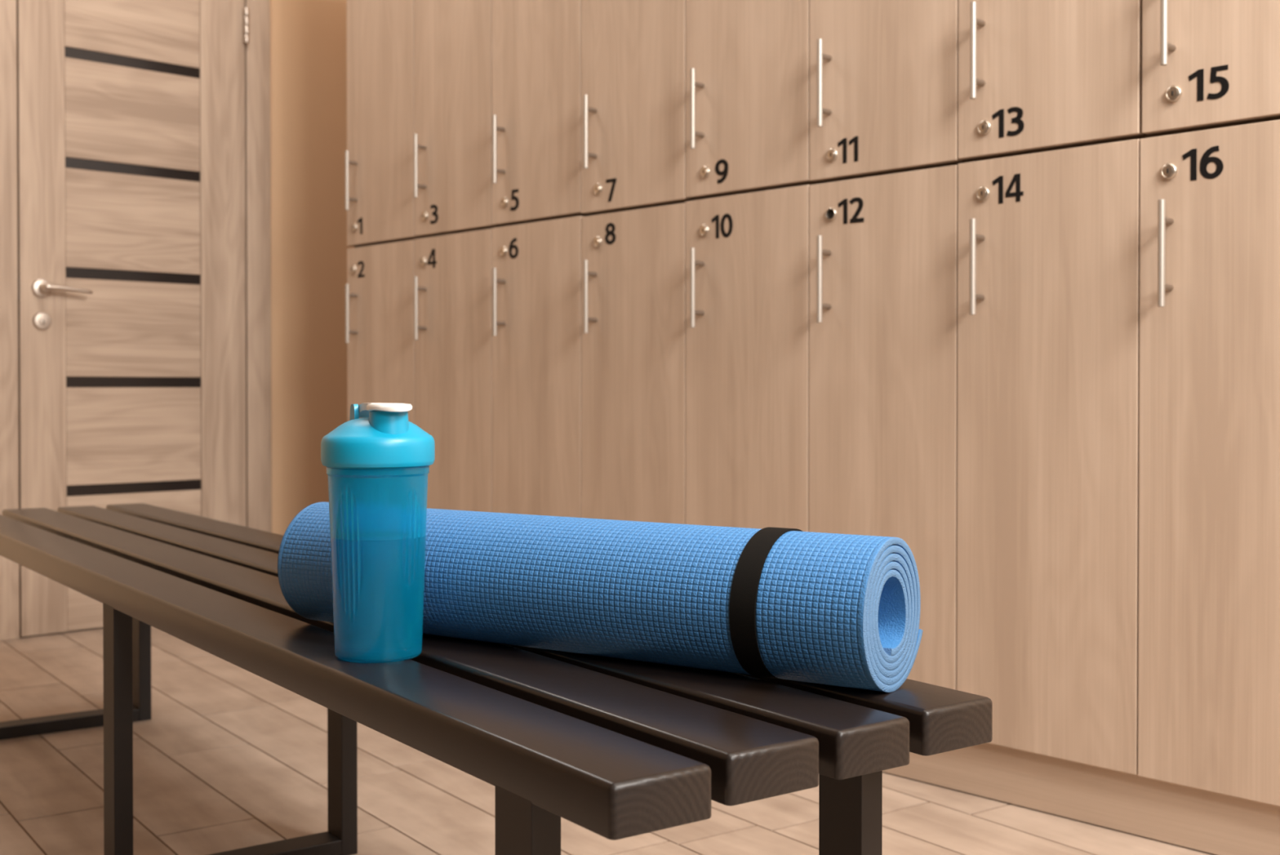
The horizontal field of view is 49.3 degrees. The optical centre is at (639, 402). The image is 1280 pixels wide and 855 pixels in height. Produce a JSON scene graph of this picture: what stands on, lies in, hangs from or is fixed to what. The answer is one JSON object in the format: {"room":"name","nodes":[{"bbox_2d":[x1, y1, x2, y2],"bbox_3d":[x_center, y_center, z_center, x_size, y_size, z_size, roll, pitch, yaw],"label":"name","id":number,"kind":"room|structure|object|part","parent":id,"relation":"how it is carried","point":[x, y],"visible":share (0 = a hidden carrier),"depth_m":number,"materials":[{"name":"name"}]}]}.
{"room":"changing room","nodes":[
{"label":"changing room","id":0,"kind":"room"},
{"bbox_2d":[270,0,354,534],"bbox_3d":[-3.474,-0.703,2.144,7.040,2.700,0.158,-1,1,-43],"label":"wall","id":1,"kind":"structure","parent":0,"point":[308,37],"depth_m":4.31,"materials":[{"name":"beige paint"}]},
{"bbox_2d":[16,0,248,636],"bbox_3d":[-1.410,-0.388,3.933,0.662,2.026,0.097,-1,1,-43],"label":"door","id":2,"kind":"structure","parent":1,"relation":"in","point":[131,209],"depth_m":3.92,"materials":[{"name":"brown wood"}]},
{"bbox_3d":[-1.598,-0.308,3.741,0.051,0.051,0.040,-1,1,-43],"label":"handle","id":3,"kind":"part","parent":2,"relation":"part of","materials":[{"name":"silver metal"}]},
{"bbox_3d":[-1.540,-0.307,3.757,0.129,0.024,0.024,0,1,-36],"label":"lever","id":4,"kind":"part","parent":2,"relation":"part of","materials":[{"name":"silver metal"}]},
{"bbox_3d":[-1.435,-0.806,3.942,0.387,0.271,0.036,-1,1,-43],"label":"panel","id":5,"kind":"part","parent":2,"relation":"part of","materials":[{"name":"brown wood"}]},
{"bbox_3d":[-1.435,-1.106,3.939,0.387,0.270,0.036,-1,1,-43],"label":"panel","id":6,"kind":"part","parent":2,"relation":"part of","materials":[{"name":"brown wood"}]},
{"bbox_3d":[-1.435,-0.506,3.945,0.387,0.270,0.036,-1,1,-43],"label":"panel","id":7,"kind":"part","parent":2,"relation":"part of","materials":[{"name":"brown wood"}]},
{"bbox_3d":[-1.435,-0.207,3.948,0.387,0.269,0.036,-1,1,-43],"label":"panel","id":8,"kind":"part","parent":2,"relation":"part of","materials":[{"name":"brown wood"}]},
{"bbox_3d":[-1.435,0.092,3.951,0.387,0.268,0.036,-1,1,-43],"label":"panel","id":9,"kind":"part","parent":2,"relation":"part of","materials":[{"name":"brown wood"}]},
{"bbox_3d":[-1.435,0.440,3.955,0.387,0.368,0.036,-1,1,-43],"label":"panel","id":10,"kind":"part","parent":2,"relation":"part of","materials":[{"name":"brown wood"}]},
{"bbox_2d":[0,0,271,640],"bbox_3d":[-1.464,-0.427,3.992,0.812,2.110,0.153,-1,1,-43],"label":"door frame","id":11,"kind":"structure","parent":1,"relation":"attached to","point":[257,52],"depth_m":4.16,"materials":[{"name":"brown wood"}]},
{"bbox_2d":[0,626,1215,854],"bbox_3d":[-1.234,0.698,-0.252,7.280,0.050,6.740,-1,1,-43],"label":"floor","id":12,"kind":"structure","parent":0,"point":[228,757],"depth_m":2.28,"materials":[{"name":"brown wood"}]},
{"bbox_2d":[345,239,414,423],"bbox_3d":[-0.505,0.063,3.715,0.503,0.944,0.316,-1,1,-43],"label":"locker","id":13,"kind":"object","parent":12,"relation":"on","point":[380,340],"visible":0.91,"depth_m":3.56,"materials":[{"name":"brown wood"}]},
{"bbox_3d":[-0.760,-0.231,3.624,0.010,0.154,0.010,-1,1,-43],"label":"handle","id":14,"kind":"part","parent":13,"relation":"part of","materials":[{"name":"silver metal"}]},
{"bbox_3d":[-0.749,-0.279,3.634,0.024,0.010,0.010,-1,1,-43],"label":"handle post","id":15,"kind":"part","parent":13,"relation":"part of","materials":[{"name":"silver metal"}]},
{"bbox_3d":[-0.749,-0.183,3.635,0.024,0.010,0.010,-1,1,-43],"label":"handle post","id":16,"kind":"part","parent":13,"relation":"part of","materials":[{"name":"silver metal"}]},
{"bbox_2d":[345,0,422,248],"bbox_3d":[-0.505,-0.881,3.705,0.503,0.945,0.316,-1,1,-43],"label":"locker","id":17,"kind":"object","parent":13,"relation":"on","point":[380,199],"visible":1,"depth_m":3.56,"materials":[{"name":"brown wood"}]},
{"bbox_3d":[-0.760,-0.576,3.620,0.010,0.154,0.010,-1,1,-43],"label":"handle","id":18,"kind":"part","parent":17,"relation":"part of","materials":[{"name":"silver metal"}]},
{"bbox_3d":[-0.749,-0.624,3.631,0.024,0.010,0.010,-1,1,-43],"label":"handle post","id":19,"kind":"part","parent":17,"relation":"part of","materials":[{"name":"silver metal"}]},
{"bbox_3d":[-0.749,-0.528,3.632,0.024,0.010,0.010,-1,1,-43],"label":"handle post","id":20,"kind":"part","parent":17,"relation":"part of","materials":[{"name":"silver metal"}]},
{"bbox_2d":[413,228,492,511],"bbox_3d":[-0.290,0.066,3.483,0.503,0.944,0.316,-1,1,-43],"label":"locker","id":21,"kind":"object","parent":12,"relation":"on","point":[453,276],"visible":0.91,"depth_m":3.32,"materials":[{"name":"brown wood"}]},
{"bbox_3d":[-0.545,-0.229,3.392,0.010,0.154,0.010,-1,1,-43],"label":"handle","id":22,"kind":"part","parent":21,"relation":"part of","materials":[{"name":"silver metal"}]},
{"bbox_3d":[-0.533,-0.277,3.402,0.024,0.010,0.010,-1,1,-43],"label":"handle post","id":23,"kind":"part","parent":21,"relation":"part of","materials":[{"name":"silver metal"}]},
{"bbox_3d":[-0.533,-0.181,3.404,0.024,0.010,0.010,-1,1,-43],"label":"handle post","id":24,"kind":"part","parent":21,"relation":"part of","materials":[{"name":"silver metal"}]},
{"bbox_2d":[413,0,499,238],"bbox_3d":[-0.290,-0.879,3.473,0.503,0.946,0.316,-1,1,-43],"label":"locker","id":25,"kind":"object","parent":21,"relation":"on","point":[453,134],"visible":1,"depth_m":3.32,"materials":[{"name":"brown wood"}]},
{"bbox_3d":[-0.545,-0.575,3.389,0.010,0.154,0.010,-1,1,-43],"label":"handle","id":26,"kind":"part","parent":25,"relation":"part of","materials":[{"name":"silver metal"}]},
{"bbox_3d":[-0.533,-0.623,3.399,0.024,0.010,0.010,-1,1,-43],"label":"handle post","id":27,"kind":"part","parent":25,"relation":"part of","materials":[{"name":"silver metal"}]},
{"bbox_3d":[-0.533,-0.527,3.400,0.024,0.010,0.010,-1,1,-43],"label":"handle post","id":28,"kind":"part","parent":25,"relation":"part of","materials":[{"name":"silver metal"}]},
{"bbox_2d":[0,502,992,854],"bbox_3d":[-0.548,0.440,1.958,0.392,0.420,2.369,0,1,-36],"label":"bench","id":29,"kind":"object","parent":12,"relation":"on","point":[615,748],"visible":0.94,"depth_m":1.17,"materials":[{"name":"black paint"}]},
{"bbox_3d":[-0.686,0.458,1.835,0.024,0.386,0.051,0,1,-36],"label":"leg","id":30,"kind":"part","parent":29,"relation":"part of","materials":[{"name":"black paint"}]},
{"bbox_3d":[-1.011,0.447,2.828,0.024,0.386,0.051,0,1,-36],"label":"leg","id":31,"kind":"part","parent":29,"relation":"part of","materials":[{"name":"black paint"}]},
{"bbox_3d":[-0.431,0.456,2.018,0.024,0.386,0.051,0,1,-36],"label":"leg","id":32,"kind":"part","parent":29,"relation":"part of","materials":[{"name":"black paint"}]},
{"bbox_2d":[320,402,435,662],"bbox_3d":[-0.244,0.118,1.302,0.104,0.236,0.104,0,1,6],"label":"shaker bottle","id":33,"kind":"object","parent":29,"relation":"on","point":[378,461],"visible":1,"depth_m":1.26,"materials":[{"name":"teal plastic"}]},
{"bbox_3d":[-0.244,0.037,1.301,0.104,0.046,0.104,0,1,-11],"label":"lid","id":34,"kind":"part","parent":33,"relation":"part of","materials":[{"name":"teal plastic"}]},
{"bbox_2d":[326,466,429,662],"bbox_3d":[-0.244,0.146,1.302,0.094,0.180,0.094,0,1,-11],"label":"cup","id":35,"kind":"object","parent":33,"relation":"attached to","point":[378,514],"depth_m":1.26,"materials":[{"name":"teal plastic"}]},
{"bbox_3d":[-0.230,0.023,1.278,0.038,0.030,0.038,0,1,-11],"label":"spout","id":36,"kind":"part","parent":33,"relation":"part of","materials":[{"name":"teal plastic"}]},
{"bbox_3d":[-0.080,0.466,0.987,0.024,0.386,0.051,0,1,-36],"label":"leg","id":37,"kind":"part","parent":29,"relation":"part of","materials":[{"name":"black paint"}]},
{"bbox_2d":[277,502,923,692],"bbox_3d":[-0.067,0.172,1.327,0.657,0.129,0.130,0,1,33],"label":"yoga mat","id":38,"kind":"object","parent":29,"relation":"on","point":[835,609],"visible":0.82,"depth_m":1.21,"materials":[{"name":"blue plastic"}]},
{"bbox_3d":[0.176,0.465,1.171,0.024,0.386,0.051,0,1,-36],"label":"leg","id":39,"kind":"part","parent":29,"relation":"part of","materials":[{"name":"black paint"}]},
{"bbox_2d":[492,215,588,517],"bbox_3d":[-0.074,0.068,3.251,0.503,0.944,0.316,-1,1,-43],"label":"locker","id":40,"kind":"object","parent":12,"relation":"on","point":[536,266],"visible":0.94,"depth_m":3.09,"materials":[{"name":"brown wood"}]},
{"bbox_3d":[-0.329,-0.227,3.160,0.010,0.154,0.010,-1,1,-43],"label":"handle","id":41,"kind":"part","parent":40,"relation":"part of","materials":[{"name":"silver metal"}]},
{"bbox_3d":[-0.318,-0.276,3.171,0.024,0.010,0.010,-1,1,-43],"label":"handle post","id":42,"kind":"part","parent":40,"relation":"part of","materials":[{"name":"silver metal"}]},
{"bbox_3d":[-0.318,-0.179,3.172,0.024,0.010,0.010,-1,1,-43],"label":"handle post","id":43,"kind":"part","parent":40,"relation":"part of","materials":[{"name":"silver metal"}]},
{"bbox_2d":[491,0,588,226],"bbox_3d":[-0.074,-0.877,3.241,0.503,0.947,0.316,-1,1,-43],"label":"locker","id":44,"kind":"object","parent":40,"relation":"on","point":[536,44],"visible":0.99,"depth_m":3.09,"materials":[{"name":"brown wood"}]},
{"bbox_3d":[-0.329,-0.573,3.157,0.010,0.154,0.010,-1,1,-43],"label":"handle","id":45,"kind":"part","parent":44,"relation":"part of","materials":[{"name":"silver metal"}]},
{"bbox_3d":[-0.318,-0.621,3.167,0.024,0.010,0.010,-1,1,-43],"label":"handle post","id":46,"kind":"part","parent":44,"relation":"part of","materials":[{"name":"silver metal"}]},
{"bbox_3d":[-0.318,-0.525,3.168,0.024,0.010,0.010,-1,1,-43],"label":"handle post","id":47,"kind":"part","parent":44,"relation":"part of","materials":[{"name":"silver metal"}]},
{"bbox_2d":[581,202,685,524],"bbox_3d":[0.141,0.071,3.019,0.503,0.946,0.316,-1,1,-43],"label":"locker","id":48,"kind":"object","parent":12,"relation":"on","point":[633,261],"visible":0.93,"depth_m":2.86,"materials":[{"name":"brown wood"}]},
{"bbox_3d":[-0.114,-0.222,2.929,0.010,0.154,0.010,-1,1,-43],"label":"handle","id":49,"kind":"part","parent":48,"relation":"part of","materials":[{"name":"silver metal"}]},
{"bbox_3d":[-0.102,-0.270,2.939,0.024,0.010,0.010,-1,1,-43],"label":"handle post","id":50,"kind":"part","parent":48,"relation":"part of","materials":[{"name":"silver metal"}]},
{"bbox_3d":[-0.102,-0.174,2.940,0.024,0.010,0.010,-1,1,-43],"label":"handle post","id":51,"kind":"part","parent":48,"relation":"part of","materials":[{"name":"silver metal"}]},
{"bbox_2d":[581,0,693,215],"bbox_3d":[0.141,-0.874,3.010,0.503,0.945,0.316,-1,1,-43],"label":"locker","id":52,"kind":"object","parent":48,"relation":"on","point":[633,51],"visible":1,"depth_m":2.86,"materials":[{"name":"brown wood"}]},
{"bbox_3d":[-0.114,-0.568,2.925,0.010,0.154,0.010,-1,1,-43],"label":"handle","id":53,"kind":"part","parent":52,"relation":"part of","materials":[{"name":"silver metal"}]},
{"bbox_3d":[-0.102,-0.616,2.935,0.024,0.010,0.010,-1,1,-43],"label":"handle post","id":54,"kind":"part","parent":52,"relation":"part of","materials":[{"name":"silver metal"}]},
{"bbox_3d":[-0.102,-0.520,2.936,0.024,0.010,0.010,-1,1,-43],"label":"handle post","id":55,"kind":"part","parent":52,"relation":"part of","materials":[{"name":"silver metal"}]},
{"bbox_2d":[685,183,816,531],"bbox_3d":[0.356,0.073,2.788,0.503,0.944,0.316,-1,1,-43],"label":"locker","id":56,"kind":"object","parent":12,"relation":"on","point":[747,255],"visible":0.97,"depth_m":2.63,"materials":[{"name":"brown wood"}]},
{"bbox_3d":[0.102,-0.222,2.697,0.010,0.154,0.010,-1,1,-43],"label":"handle","id":57,"kind":"part","parent":56,"relation":"part of","materials":[{"name":"silver metal"}]},
{"bbox_3d":[0.113,-0.270,2.707,0.024,0.010,0.010,-1,1,-43],"label":"handle post","id":58,"kind":"part","parent":56,"relation":"part of","materials":[{"name":"silver metal"}]},
{"bbox_3d":[0.113,-0.174,2.708,0.024,0.010,0.010,-1,1,-43],"label":"handle post","id":59,"kind":"part","parent":56,"relation":"part of","materials":[{"name":"silver metal"}]},
{"bbox_2d":[685,0,816,200],"bbox_3d":[0.356,-0.872,2.778,0.503,0.946,0.316,-1,1,-43],"label":"locker","id":60,"kind":"object","parent":56,"relation":"on","point":[748,61],"visible":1,"depth_m":2.63,"materials":[{"name":"brown wood"}]},
{"bbox_3d":[0.102,-0.567,2.693,0.010,0.154,0.010,-1,1,-43],"label":"handle","id":61,"kind":"part","parent":60,"relation":"part of","materials":[{"name":"silver metal"}]},
{"bbox_3d":[0.113,-0.615,2.704,0.024,0.010,0.010,-1,1,-43],"label":"handle post","id":62,"kind":"part","parent":60,"relation":"part of","materials":[{"name":"silver metal"}]},
{"bbox_3d":[0.113,-0.519,2.704,0.024,0.010,0.010,-1,1,-43],"label":"handle post","id":63,"kind":"part","parent":60,"relation":"part of","materials":[{"name":"silver metal"}]},
{"bbox_2d":[808,164,958,689],"bbox_3d":[0.572,0.076,2.556,0.503,0.945,0.316,-1,1,-43],"label":"locker","id":64,"kind":"object","parent":12,"relation":"on","point":[883,248],"visible":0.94,"depth_m":2.38,"materials":[{"name":"brown wood"}]},
{"bbox_3d":[0.317,-0.218,2.465,0.010,0.154,0.010,-1,1,-43],"label":"handle","id":65,"kind":"part","parent":64,"relation":"part of","materials":[{"name":"silver metal"}]},
{"bbox_3d":[0.329,-0.266,2.475,0.024,0.010,0.010,-1,1,-43],"label":"handle post","id":66,"kind":"part","parent":64,"relation":"part of","materials":[{"name":"silver metal"}]},
{"bbox_3d":[0.329,-0.170,2.476,0.024,0.010,0.010,-1,1,-43],"label":"handle post","id":67,"kind":"part","parent":64,"relation":"part of","materials":[{"name":"silver metal"}]},
{"bbox_2d":[808,0,964,183],"bbox_3d":[0.572,-0.869,2.546,0.503,0.945,0.316,-1,1,-43],"label":"locker","id":68,"kind":"object","parent":64,"relation":"on","point":[884,73],"visible":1,"depth_m":2.40,"materials":[{"name":"brown wood"}]},
{"bbox_3d":[0.317,-0.564,2.461,0.010,0.154,0.010,-1,1,-43],"label":"handle","id":69,"kind":"part","parent":68,"relation":"part of","materials":[{"name":"silver metal"}]},
{"bbox_3d":[0.329,-0.612,2.472,0.024,0.010,0.010,-1,1,-43],"label":"handle post","id":70,"kind":"part","parent":68,"relation":"part of","materials":[{"name":"silver metal"}]},
{"bbox_3d":[0.329,-0.516,2.473,0.024,0.010,0.010,-1,1,-43],"label":"handle post","id":71,"kind":"part","parent":68,"relation":"part of","materials":[{"name":"silver metal"}]},
{"bbox_2d":[956,138,1140,774],"bbox_3d":[0.787,0.078,2.324,0.503,0.944,0.316,-1,1,-43],"label":"locker","id":72,"kind":"object","parent":12,"relation":"on","point":[1048,242],"visible":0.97,"depth_m":2.16,"materials":[{"name":"brown wood"}]},
{"bbox_3d":[0.533,-0.217,2.233,0.010,0.154,0.010,-1,1,-43],"label":"handle","id":73,"kind":"part","parent":72,"relation":"part of","materials":[{"name":"silver metal"}]},
{"bbox_3d":[0.544,-0.265,2.244,0.024,0.010,0.010,-1,1,-43],"label":"handle post","id":74,"kind":"part","parent":72,"relation":"part of","materials":[{"name":"silver metal"}]},
{"bbox_3d":[0.544,-0.169,2.244,0.024,0.010,0.010,-1,1,-43],"label":"handle post","id":75,"kind":"part","parent":72,"relation":"part of","materials":[{"name":"silver metal"}]},
{"bbox_2d":[958,0,1146,162],"bbox_3d":[0.787,-0.867,2.314,0.503,0.946,0.316,-1,1,-43],"label":"locker","id":76,"kind":"object","parent":72,"relation":"on","point":[1035,76],"visible":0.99,"depth_m":2.17,"materials":[{"name":"brown wood"}]},
{"bbox_3d":[0.533,-0.563,2.229,0.010,0.154,0.010,-1,1,-43],"label":"handle","id":77,"kind":"part","parent":76,"relation":"part of","materials":[{"name":"silver metal"}]},
{"bbox_3d":[0.544,-0.611,2.240,0.024,0.010,0.010,-1,1,-43],"label":"handle post","id":78,"kind":"part","parent":76,"relation":"part of","materials":[{"name":"silver metal"}]},
{"bbox_3d":[0.544,-0.515,2.241,0.024,0.010,0.010,-1,1,-43],"label":"handle post","id":79,"kind":"part","parent":76,"relation":"part of","materials":[{"name":"silver metal"}]},
{"bbox_2d":[882,742,1279,854],"bbox_3d":[0.263,0.591,2.923,0.443,0.092,2.531,-1,1,-43],"label":"plinth","id":80,"kind":"object","parent":12,"relation":"on","point":[1197,819],"depth_m":2.12,"materials":[{"name":"laminate"}]},
{"bbox_2d":[1137,119,1279,806],"bbox_3d":[1.003,0.080,2.092,0.503,0.944,0.316,-1,1,-43],"label":"locker","id":81,"kind":"object","parent":12,"relation":"on","point":[1209,639],"visible":1,"depth_m":1.98,"materials":[{"name":"brown wood"}]},
{"bbox_3d":[0.748,-0.214,2.001,0.010,0.154,0.010,-1,1,-43],"label":"handle","id":82,"kind":"part","parent":81,"relation":"part of","materials":[{"name":"silver metal"}]},
{"bbox_3d":[0.760,-0.262,2.012,0.024,0.010,0.010,-1,1,-43],"label":"handle post","id":83,"kind":"part","parent":81,"relation":"part of","materials":[{"name":"silver metal"}]},
{"bbox_3d":[0.760,-0.166,2.013,0.024,0.010,0.010,-1,1,-43],"label":"handle post","id":84,"kind":"part","parent":81,"relation":"part of","materials":[{"name":"silver metal"}]},
{"bbox_2d":[1142,0,1279,137],"bbox_3d":[1.004,-0.865,2.082,0.503,0.945,0.318,-1,1,-43],"label":"locker","id":85,"kind":"object","parent":81,"relation":"on","point":[1206,64],"visible":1,"depth_m":1.98,"materials":[{"name":"brown wood"}]},
{"bbox_3d":[0.750,-0.559,1.996,0.010,0.154,0.010,-1,1,-43],"label":"handle","id":86,"kind":"part","parent":85,"relation":"part of","materials":[{"name":"silver metal"}]},
{"bbox_3d":[0.761,-0.512,2.007,0.024,0.010,0.010,-1,1,-43],"label":"handle post","id":87,"kind":"part","parent":85,"relation":"part of","materials":[{"name":"silver metal"}]}
]}

